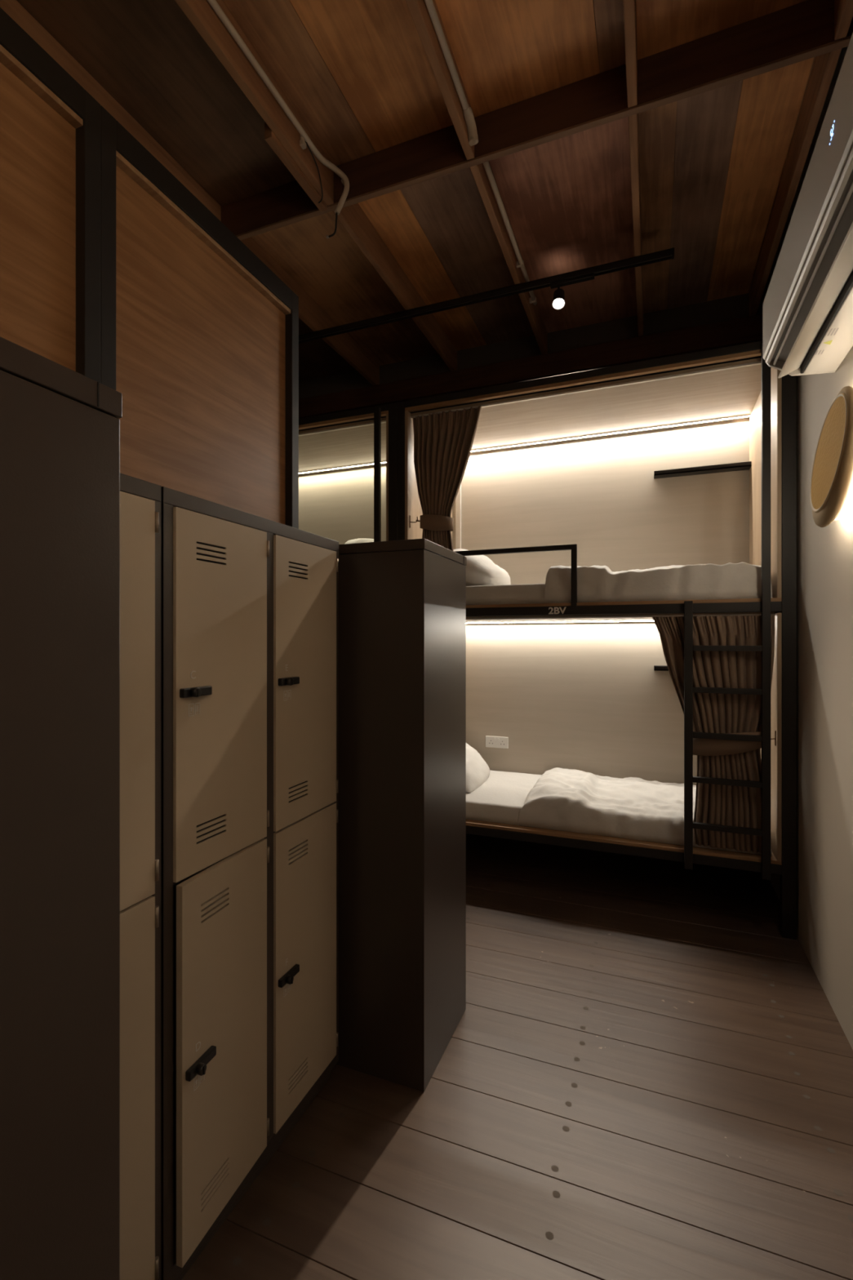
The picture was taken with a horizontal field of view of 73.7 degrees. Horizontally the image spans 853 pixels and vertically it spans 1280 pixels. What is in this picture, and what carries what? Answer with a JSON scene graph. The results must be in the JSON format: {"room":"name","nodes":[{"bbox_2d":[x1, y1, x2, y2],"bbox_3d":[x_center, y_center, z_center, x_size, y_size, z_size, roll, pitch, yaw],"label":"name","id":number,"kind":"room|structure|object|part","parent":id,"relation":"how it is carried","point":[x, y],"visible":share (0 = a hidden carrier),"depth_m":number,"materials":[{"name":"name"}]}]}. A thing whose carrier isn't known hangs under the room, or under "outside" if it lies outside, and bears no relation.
{"room":"dormitory","nodes":[
{"label":"dormitory","id":0,"kind":"room"},
{"bbox_2d":[16,0,815,382],"bbox_3d":[-0.854,-2.295,1.919,4.600,0.050,5.740,0,0,22],"label":"ceiling","id":1,"kind":"structure","parent":0,"point":[359,75],"depth_m":2.60,"materials":[{"name":"brown wood"}]},
{"bbox_2d":[0,0,221,221],"bbox_3d":[-1.766,-2.180,1.276,0.036,0.180,3.672,0,0,22],"label":"joist","id":2,"kind":"object","parent":1,"relation":"attached to","point":[12,8],"visible":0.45,"depth_m":2.34,"materials":[{"name":"brown wood"}]},
{"bbox_2d":[174,0,333,205],"bbox_3d":[-1.136,-2.180,1.026,0.036,0.180,3.672,0,0,22],"label":"joist","id":3,"kind":"object","parent":1,"relation":"attached to","point":[200,13],"visible":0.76,"depth_m":2.20,"materials":[{"name":"brown wood"}]},
{"bbox_2d":[264,122,327,212],"bbox_3d":[-0.574,-2.105,2.546,0.038,0.070,0.432,0,0,22],"label":"batten","id":4,"kind":"object","parent":3,"relation":"attached to","point":[270,138],"visible":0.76,"depth_m":2.50,"materials":[{"name":"brown wood"}]},
{"bbox_2d":[240,236,379,385],"bbox_3d":[-0.742,-2.180,3.866,0.034,0.180,1.838,0,0,22],"label":"joist","id":5,"kind":"object","parent":1,"relation":"attached to","point":[310,313],"visible":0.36,"depth_m":3.88,"materials":[{"name":"brown wood"}]},
{"bbox_2d":[332,203,457,371],"bbox_3d":[-0.112,-2.180,3.616,0.034,0.180,1.838,0,0,22],"label":"joist","id":6,"kind":"object","parent":1,"relation":"attached to","point":[353,218],"visible":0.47,"depth_m":3.35,"materials":[{"name":"brown wood"}]},
{"bbox_2d":[405,0,474,159],"bbox_3d":[-0.483,-2.180,0.768,0.036,0.180,3.672,0,0,22],"label":"joist","id":7,"kind":"object","parent":1,"relation":"attached to","point":[418,9],"visible":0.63,"depth_m":2.10,"materials":[{"name":"brown wood"}]},
{"bbox_2d":[424,0,478,146],"bbox_3d":[-0.452,-2.111,0.749,0.043,0.115,3.559,0,0,22],"label":"conduit","id":8,"kind":"object","parent":7,"relation":"attached to","point":[468,113],"visible":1,"depth_m":2.16,"materials":[{"name":"beige metal"}]},
{"bbox_2d":[470,160,547,354],"bbox_3d":[0.541,-2.180,3.358,0.034,0.180,1.838,0,0,22],"label":"joist","id":9,"kind":"object","parent":1,"relation":"attached to","point":[534,316],"visible":0.53,"depth_m":3.07,"materials":[{"name":"brown wood"}]},
{"bbox_2d":[298,247,674,343],"bbox_3d":[-0.120,-2.062,3.618,3.112,0.053,0.042,0,0,22],"label":"track","id":10,"kind":"object","parent":9,"relation":"attached to","point":[588,273],"visible":0.7,"depth_m":3.39,"materials":[{"name":"black metal"}]},
{"bbox_2d":[550,280,566,309],"bbox_3d":[0.767,-1.990,3.292,0.090,0.134,0.091,0,0,22],"label":"track spotlight","id":11,"kind":"object","parent":10,"relation":"attached to","point":[558,301],"visible":1,"depth_m":3.27,"materials":[{"name":"black metal"}]},
{"bbox_3d":[0.762,-1.945,3.281,0.062,0.032,0.058,0,0,22],"label":"bulb","id":12,"kind":"part","parent":11,"relation":"part of","materials":[{"name":"white glass"}]},
{"bbox_2d":[221,0,852,240],"bbox_3d":[-0.530,-2.176,2.777,4.370,0.187,0.030,0,0,22],"label":"cross beam","id":13,"kind":"structure","parent":1,"relation":"attached to","point":[804,30],"depth_m":2.31,"materials":[{"name":"brown wood"}]},
{"bbox_2d":[207,0,349,238],"bbox_3d":[-1.087,-2.059,1.034,0.142,0.301,3.623,0,0,22],"label":"conduit","id":14,"kind":"object","parent":13,"relation":"attached to","point":[215,6],"visible":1,"depth_m":2.36,"materials":[{"name":"beige metal"}]},
{"bbox_2d":[483,161,537,305],"bbox_3d":[0.461,-2.123,3.046,0.042,0.040,1.197,0,0,22],"label":"conduit","id":15,"kind":"object","parent":13,"relation":"attached to","point":[520,264],"visible":0.92,"depth_m":2.91,"materials":[{"name":"beige metal"}]},
{"bbox_2d":[622,0,637,107],"bbox_3d":[0.132,-2.180,0.524,0.036,0.180,3.672,0,0,22],"label":"joist","id":16,"kind":"object","parent":1,"relation":"attached to","point":[628,6],"visible":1,"depth_m":2.03,"materials":[{"name":"brown wood"}]},
{"bbox_2d":[628,113,643,336],"bbox_3d":[1.157,-2.180,3.114,0.034,0.180,1.838,0,0,22],"label":"joist","id":17,"kind":"object","parent":1,"relation":"attached to","point":[633,132],"visible":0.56,"depth_m":2.75,"materials":[{"name":"brown wood"}]},
{"bbox_2d":[749,48,841,315],"bbox_3d":[1.789,-2.180,2.864,0.034,0.180,1.838,0,0,22],"label":"joist","id":18,"kind":"object","parent":1,"relation":"attached to","point":[824,65],"visible":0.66,"depth_m":2.55,"materials":[{"name":"brown wood"}]},
{"bbox_2d":[834,0,852,40],"bbox_3d":[0.764,-2.180,0.274,0.036,0.180,3.672,0,0,22],"label":"joist","id":19,"kind":"object","parent":1,"relation":"attached to","point":[843,9],"visible":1,"depth_m":1.93,"materials":[{"name":"brown wood"}]},
{"bbox_2d":[181,833,852,1279],"bbox_3d":[-0.795,1.500,2.039,4.420,0.061,5.807,0,0,22],"label":"floor","id":20,"kind":"structure","parent":0,"point":[639,1077],"depth_m":1.77,"materials":[{"name":"brown wood"}]},
{"bbox_2d":[0,7,100,382],"bbox_3d":[-2.071,-0.013,1.533,2.120,2.965,0.960,0,0,22],"label":"wall panel","id":21,"kind":"object","parent":20,"relation":"on","point":[50,125],"visible":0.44,"depth_m":1.48,"materials":[{"name":"brown wood"}]},
{"bbox_3d":[-1.124,-0.802,1.158,0.013,1.222,0.862,0,0,22],"label":"panel","id":22,"kind":"part","parent":21,"relation":"part of","materials":[{"name":"brown wood"}]},
{"bbox_3d":[-0.947,-0.013,1.577,0.062,2.965,0.049,0,0,22],"label":"post","id":23,"kind":"part","parent":21,"relation":"part of","materials":[{"name":"black metal"}]},
{"bbox_2d":[0,336,122,1279],"bbox_3d":[-0.842,0.570,0.694,0.765,1.800,0.444,0,0,22],"label":"tall cabinet","id":24,"kind":"object","parent":20,"relation":"on","point":[60,426],"visible":1,"depth_m":0.68,"materials":[{"name":"black wood"}]},
{"bbox_2d":[120,472,161,1279],"bbox_3d":[-0.820,0.570,1.127,0.476,1.800,0.352,0,0,22],"label":"locker","id":25,"kind":"object","parent":20,"relation":"on","point":[140,500],"visible":0.18,"depth_m":1.16,"materials":[{"name":"brown metal"}]},
{"bbox_3d":[-0.632,0.954,1.057,0.016,0.832,0.300,0,0,22],"label":"door panel","id":26,"kind":"part","parent":25,"relation":"part of","materials":[{"name":"beige metal"}]},
{"bbox_3d":[-0.632,0.120,1.057,0.016,0.824,0.300,0,0,22],"label":"door panel","id":27,"kind":"part","parent":25,"relation":"part of","materials":[{"name":"beige metal"}]},
{"bbox_3d":[-0.836,-0.312,1.133,0.440,0.035,0.352,0,0,22],"label":"panel","id":28,"kind":"part","parent":25,"relation":"part of","materials":[{"name":"brown metal"}]},
{"bbox_3d":[-0.772,0.540,1.296,0.440,1.740,0.002,0,0,22],"label":"panel","id":29,"kind":"part","parent":25,"relation":"part of","materials":[{"name":"brown metal"}]},
{"bbox_2d":[100,105,298,528],"bbox_3d":[-1.718,-0.013,2.424,2.120,2.965,0.957,0,0,22],"label":"wall panel","id":30,"kind":"object","parent":20,"relation":"on","point":[199,337],"visible":0.38,"depth_m":1.94,"materials":[{"name":"brown wood"}]},
{"bbox_3d":[-0.929,-0.013,1.623,0.062,2.965,0.049,0,0,22],"label":"post","id":31,"kind":"part","parent":30,"relation":"part of","materials":[{"name":"black metal"}]},
{"bbox_3d":[-0.594,-0.013,2.468,0.062,2.965,0.049,0,0,22],"label":"post","id":32,"kind":"part","parent":30,"relation":"part of","materials":[{"name":"black metal"}]},
{"bbox_2d":[161,486,338,1279],"bbox_3d":[-0.610,0.570,1.636,0.491,1.800,0.737,0,0,22],"label":"locker","id":33,"kind":"object","parent":20,"relation":"on","point":[250,602],"visible":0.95,"depth_m":1.44,"materials":[{"name":"brown metal"}]},
{"bbox_3d":[-0.769,0.540,1.304,0.440,1.740,0.002,0,0,22],"label":"panel","id":34,"kind":"part","parent":33,"relation":"part of","materials":[{"name":"brown metal"}]},
{"bbox_3d":[-0.837,0.540,1.726,0.002,1.740,0.737,0,0,22],"label":"panel","id":35,"kind":"part","parent":33,"relation":"part of","materials":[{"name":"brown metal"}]},
{"bbox_3d":[-0.515,0.117,1.272,0.017,0.022,0.022,0,0,22],"label":"lock knob","id":36,"kind":"part","parent":33,"relation":"part of","materials":[{"name":"black plastic"}]},
{"bbox_3d":[-0.501,0.957,1.268,0.017,0.022,0.022,0,0,19],"label":"lock knob","id":37,"kind":"part","parent":33,"relation":"part of","materials":[{"name":"black plastic"}]},
{"bbox_3d":[-0.498,0.120,1.396,0.016,0.824,0.316,0,0,22],"label":"door panel","id":38,"kind":"part","parent":33,"relation":"part of","materials":[{"name":"beige metal"}]},
{"bbox_3d":[-0.490,0.954,1.393,0.016,0.832,0.316,0,0,19],"label":"door panel","id":39,"kind":"part","parent":33,"relation":"part of","materials":[{"name":"beige metal"}]},
{"bbox_3d":[-0.634,-0.312,1.645,0.440,0.035,0.737,0,0,22],"label":"panel","id":40,"kind":"part","parent":33,"relation":"part of","materials":[{"name":"brown metal"}]},
{"bbox_3d":[-0.634,1.391,1.645,0.440,0.038,0.737,0,0,22],"label":"rail","id":41,"kind":"part","parent":33,"relation":"part of","materials":[{"name":"brown metal"}]},
{"bbox_3d":[-0.384,0.957,1.603,0.017,0.022,0.022,0,0,22],"label":"lock knob","id":42,"kind":"part","parent":33,"relation":"part of","materials":[{"name":"black plastic"}]},
{"bbox_3d":[-0.384,0.117,1.603,0.017,0.022,0.022,0,0,22],"label":"lock knob","id":43,"kind":"part","parent":33,"relation":"part of","materials":[{"name":"black plastic"}]},
{"bbox_3d":[-0.365,0.954,1.732,0.016,0.832,0.325,0,0,22],"label":"door panel","id":44,"kind":"part","parent":33,"relation":"part of","materials":[{"name":"beige metal"}]},
{"bbox_3d":[-0.365,0.120,1.732,0.016,0.824,0.325,0,0,22],"label":"door panel","id":45,"kind":"part","parent":33,"relation":"part of","materials":[{"name":"beige metal"}]},
{"bbox_2d":[298,402,397,544],"bbox_3d":[-1.014,-0.013,4.398,2.148,2.965,0.968,0,0,22],"label":"bunk bed","id":46,"kind":"object","parent":20,"relation":"on","point":[348,460],"visible":0.05,"depth_m":4.46,"materials":[{"name":"beige paint"}]},
{"bbox_3d":[-1.164,-1.414,4.039,1.997,0.008,0.018,0,0,22],"label":"curtain rail","id":47,"kind":"part","parent":46,"relation":"part of","materials":[{"name":"silver metal"}]},
{"bbox_3d":[-0.864,-0.814,4.797,1.999,1.210,0.018,0,0,22],"label":"panel","id":48,"kind":"part","parent":46,"relation":"part of","materials":[{"name":"laminate"}]},
{"bbox_3d":[-0.312,-0.145,3.616,0.037,2.660,0.030,0,0,22],"label":"rail","id":49,"kind":"part","parent":46,"relation":"part of","materials":[{"name":"black metal"}]},
{"bbox_3d":[-0.085,-0.823,4.022,0.019,1.227,0.885,0,0,22],"label":"panel","id":50,"kind":"part","parent":46,"relation":"part of","materials":[{"name":"brown wood"}]},
{"bbox_3d":[-0.204,-0.013,3.613,0.062,2.965,0.049,0,0,22],"label":"post","id":51,"kind":"part","parent":46,"relation":"part of","materials":[{"name":"black metal"}]},
{"bbox_2d":[336,538,466,1092],"bbox_3d":[-0.264,0.570,2.191,0.737,1.800,0.451,0,0,22],"label":"tall cabinet","id":52,"kind":"object","parent":20,"relation":"on","point":[402,603],"visible":0.59,"depth_m":1.92,"materials":[{"name":"brown metal"}]},
{"bbox_2d":[397,341,796,939],"bbox_3d":[0.983,-0.013,3.607,2.148,2.965,0.968,0,0,22],"label":"bunk bed","id":53,"kind":"object","parent":20,"relation":"on","point":[687,459],"visible":0.73,"depth_m":3.77,"materials":[{"name":"black metal"}]},
{"bbox_3d":[-0.152,-0.013,3.593,0.049,2.965,0.049,0,0,22],"label":"post","id":54,"kind":"part","parent":53,"relation":"part of","materials":[{"name":"black metal"}]},
{"bbox_3d":[0.036,-0.823,3.974,0.019,1.227,0.885,0,0,22],"label":"panel","id":55,"kind":"part","parent":53,"relation":"part of","materials":[{"name":"brown wood"}]},
{"bbox_2d":[412,404,481,551],"bbox_3d":[0.125,-0.892,3.531,0.460,1.044,0.081,0,0,22],"label":"curtain","id":56,"kind":"object","parent":53,"relation":"hanging from","point":[443,442],"visible":0.73,"depth_m":3.53,"materials":[{"name":"brown fabric"}]},
{"bbox_3d":[0.243,-0.814,4.341,0.040,1.210,0.015,0,0,22],"label":"corner trim","id":57,"kind":"part","parent":53,"relation":"part of","materials":[{"name":"beige wood"}]},
{"bbox_2d":[485,735,508,748],"bbox_3d":[0.524,0.760,4.233,0.173,0.084,0.009,0,0,22],"label":"power socket","id":58,"kind":"object","parent":53,"relation":"attached to","point":[491,741],"depth_m":4.23,"materials":[{"name":"white plastic"}]},
{"bbox_2d":[466,583,545,604],"bbox_3d":[0.978,-0.277,3.611,1.970,0.135,0.818,0,0,22],"label":"mattress","id":59,"kind":"object","parent":53,"relation":"on","point":[528,593],"visible":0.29,"depth_m":3.38,"materials":[{"name":"white fabric"}]},
{"bbox_2d":[453,548,511,586],"bbox_3d":[0.300,-0.450,3.882,0.514,0.324,0.641,0,0,17],"label":"pillow","id":60,"kind":"object","parent":59,"relation":"on","point":[481,570],"visible":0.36,"depth_m":3.59,"materials":[{"name":"white fabric"}]},
{"bbox_2d":[544,562,773,603],"bbox_3d":[1.360,-0.329,3.448,1.143,0.239,0.827,0,0,22],"label":"duvet","id":61,"kind":"object","parent":59,"relation":"on","point":[595,584],"visible":0.91,"depth_m":3.06,"materials":[{"name":"white fabric"}]},
{"bbox_3d":[0.355,-0.363,3.380,1.049,0.345,0.025,0,0,22],"label":"guard rail","id":62,"kind":"part","parent":53,"relation":"part of","materials":[{"name":"black metal"}]},
{"bbox_3d":[1.134,0.481,4.006,1.999,1.229,0.018,0,0,22],"label":"panel","id":63,"kind":"part","parent":53,"relation":"part of","materials":[{"name":"paint"}]},
{"bbox_3d":[0.834,-1.414,3.248,1.997,0.008,0.018,0,0,22],"label":"curtain rail","id":64,"kind":"part","parent":53,"relation":"part of","materials":[{"name":"silver metal"}]},
{"bbox_3d":[1.134,-0.814,4.006,1.999,1.210,0.018,0,0,22],"label":"panel","id":65,"kind":"part","parent":53,"relation":"part of","materials":[{"name":"laminate"}]},
{"bbox_2d":[466,770,771,848],"bbox_3d":[0.981,1.030,3.618,1.970,0.132,0.801,0,0,22],"label":"mattress","id":66,"kind":"object","parent":53,"relation":"on","point":[500,798],"visible":0.17,"depth_m":3.54,"materials":[{"name":"white fabric"}]},
{"bbox_2d":[466,742,489,792],"bbox_3d":[0.230,0.846,3.932,0.365,0.323,0.599,0,0,19],"label":"pillow","id":67,"kind":"object","parent":66,"relation":"on","point":[477,771],"visible":0.35,"depth_m":3.83,"materials":[{"name":"white fabric"}]},
{"bbox_2d":[517,767,772,856],"bbox_3d":[1.291,0.989,3.487,1.304,0.215,0.809,0,0,22],"label":"duvet","id":68,"kind":"object","parent":66,"relation":"on","point":[562,799],"visible":0.7,"depth_m":3.30,"materials":[{"name":"white fabric"}]},
{"bbox_3d":[0.834,-0.128,3.248,1.997,0.008,0.018,0,0,22],"label":"curtain rail","id":69,"kind":"part","parent":53,"relation":"part of","materials":[{"name":"black metal"}]},
{"bbox_2d":[653,665,668,671],"bbox_3d":[1.782,0.187,3.694,0.565,0.030,0.085,0,0,22],"label":"wall shelf","id":70,"kind":"object","parent":53,"relation":"attached to","point":[656,668],"depth_m":3.75,"materials":[{"name":"black metal"}]},
{"bbox_3d":[1.360,0.491,2.954,0.040,1.387,0.030,0,0,22],"label":"rail","id":71,"kind":"part","parent":53,"relation":"part of","materials":[{"name":"black metal"}]},
{"bbox_2d":[653,461,751,479],"bbox_3d":[1.782,-1.101,3.694,0.565,0.030,0.085,0,0,22],"label":"wall shelf","id":72,"kind":"object","parent":53,"relation":"attached to","point":[741,468],"depth_m":3.68,"materials":[{"name":"black metal"}]},
{"bbox_2d":[653,615,774,853],"bbox_3d":[1.480,0.475,2.954,0.571,1.199,0.072,0,0,22],"label":"curtain","id":73,"kind":"object","parent":53,"relation":"hanging from","point":[713,713],"visible":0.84,"depth_m":2.92,"materials":[{"name":"brown fabric"}]},
{"bbox_3d":[1.912,-0.823,3.231,0.019,1.227,0.885,0,0,22],"label":"panel","id":74,"kind":"part","parent":53,"relation":"part of","materials":[{"name":"brown wood"}]},
{"bbox_3d":[1.686,-0.145,2.825,0.037,2.660,0.030,0,0,22],"label":"rail","id":75,"kind":"part","parent":53,"relation":"part of","materials":[{"name":"black metal"}]},
{"bbox_3d":[1.912,0.480,3.231,0.019,1.231,0.885,0,0,22],"label":"panel","id":76,"kind":"part","parent":53,"relation":"part of","materials":[{"name":"brown wood"}]},
{"bbox_3d":[1.794,-0.013,2.822,0.062,2.965,0.049,0,0,22],"label":"post","id":77,"kind":"part","parent":53,"relation":"part of","materials":[{"name":"black metal"}]},
{"bbox_2d":[298,293,762,399],"bbox_3d":[0.171,-0.410,4.546,4.370,3.760,0.100,0,0,22],"label":"wall","id":78,"kind":"structure","parent":0,"point":[735,307],"depth_m":4.18,"materials":[{"name":"brown paint"}]},
{"bbox_2d":[298,314,762,418],"bbox_3d":[0.141,-2.010,4.472,4.370,0.160,0.060,0,0,22],"label":"ceiling beam","id":79,"kind":"structure","parent":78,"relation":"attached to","point":[746,330],"depth_m":4.15,"materials":[{"name":"brown wood"}]},
{"bbox_2d":[762,46,852,1049],"bbox_3d":[1.238,-0.410,1.145,0.120,3.760,5.640,0,0,22],"label":"wall","id":80,"kind":"structure","parent":0,"point":[824,555],"depth_m":2.37,"materials":[{"name":"beige paint"}]},
{"bbox_2d":[762,32,852,377],"bbox_3d":[1.267,-1.222,1.719,0.248,0.344,1.210,0,0,22],"label":"air conditioner","id":81,"kind":"object","parent":80,"relation":"attached to","point":[807,306],"visible":1,"depth_m":1.75,"materials":[{"name":"grey plastic"}]},
{"bbox_2d":[809,386,852,527],"bbox_3d":[1.456,-0.647,2.028,0.126,0.478,0.497,0,0,22],"label":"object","id":82,"kind":"object","parent":80,"relation":"attached to","point":[831,487],"visible":1,"depth_m":1.93,"materials":[{"name":"beige wood"}]},
{"bbox_3d":[1.404,-0.650,1.993,0.049,0.375,0.378,0,0,22],"label":"gold dish","id":83,"kind":"part","parent":82,"relation":"part of","materials":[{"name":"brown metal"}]},
{"bbox_3d":[-1.016,-0.276,4.394,1.975,0.133,0.828,0,0,22],"label":"mattress","id":84,"kind":"object","parent":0,"visible":0},
{"bbox_2d":[345,537,373,543],"bbox_3d":[-0.538,-0.600,4.427,0.321,0.408,0.217,0,0,19],"label":"pillow","id":85,"kind":"object","parent":84,"relation":"on","point":[362,540],"visible":0.07,"depth_m":4.44,"materials":[{"name":"white fabric"}]}
]}

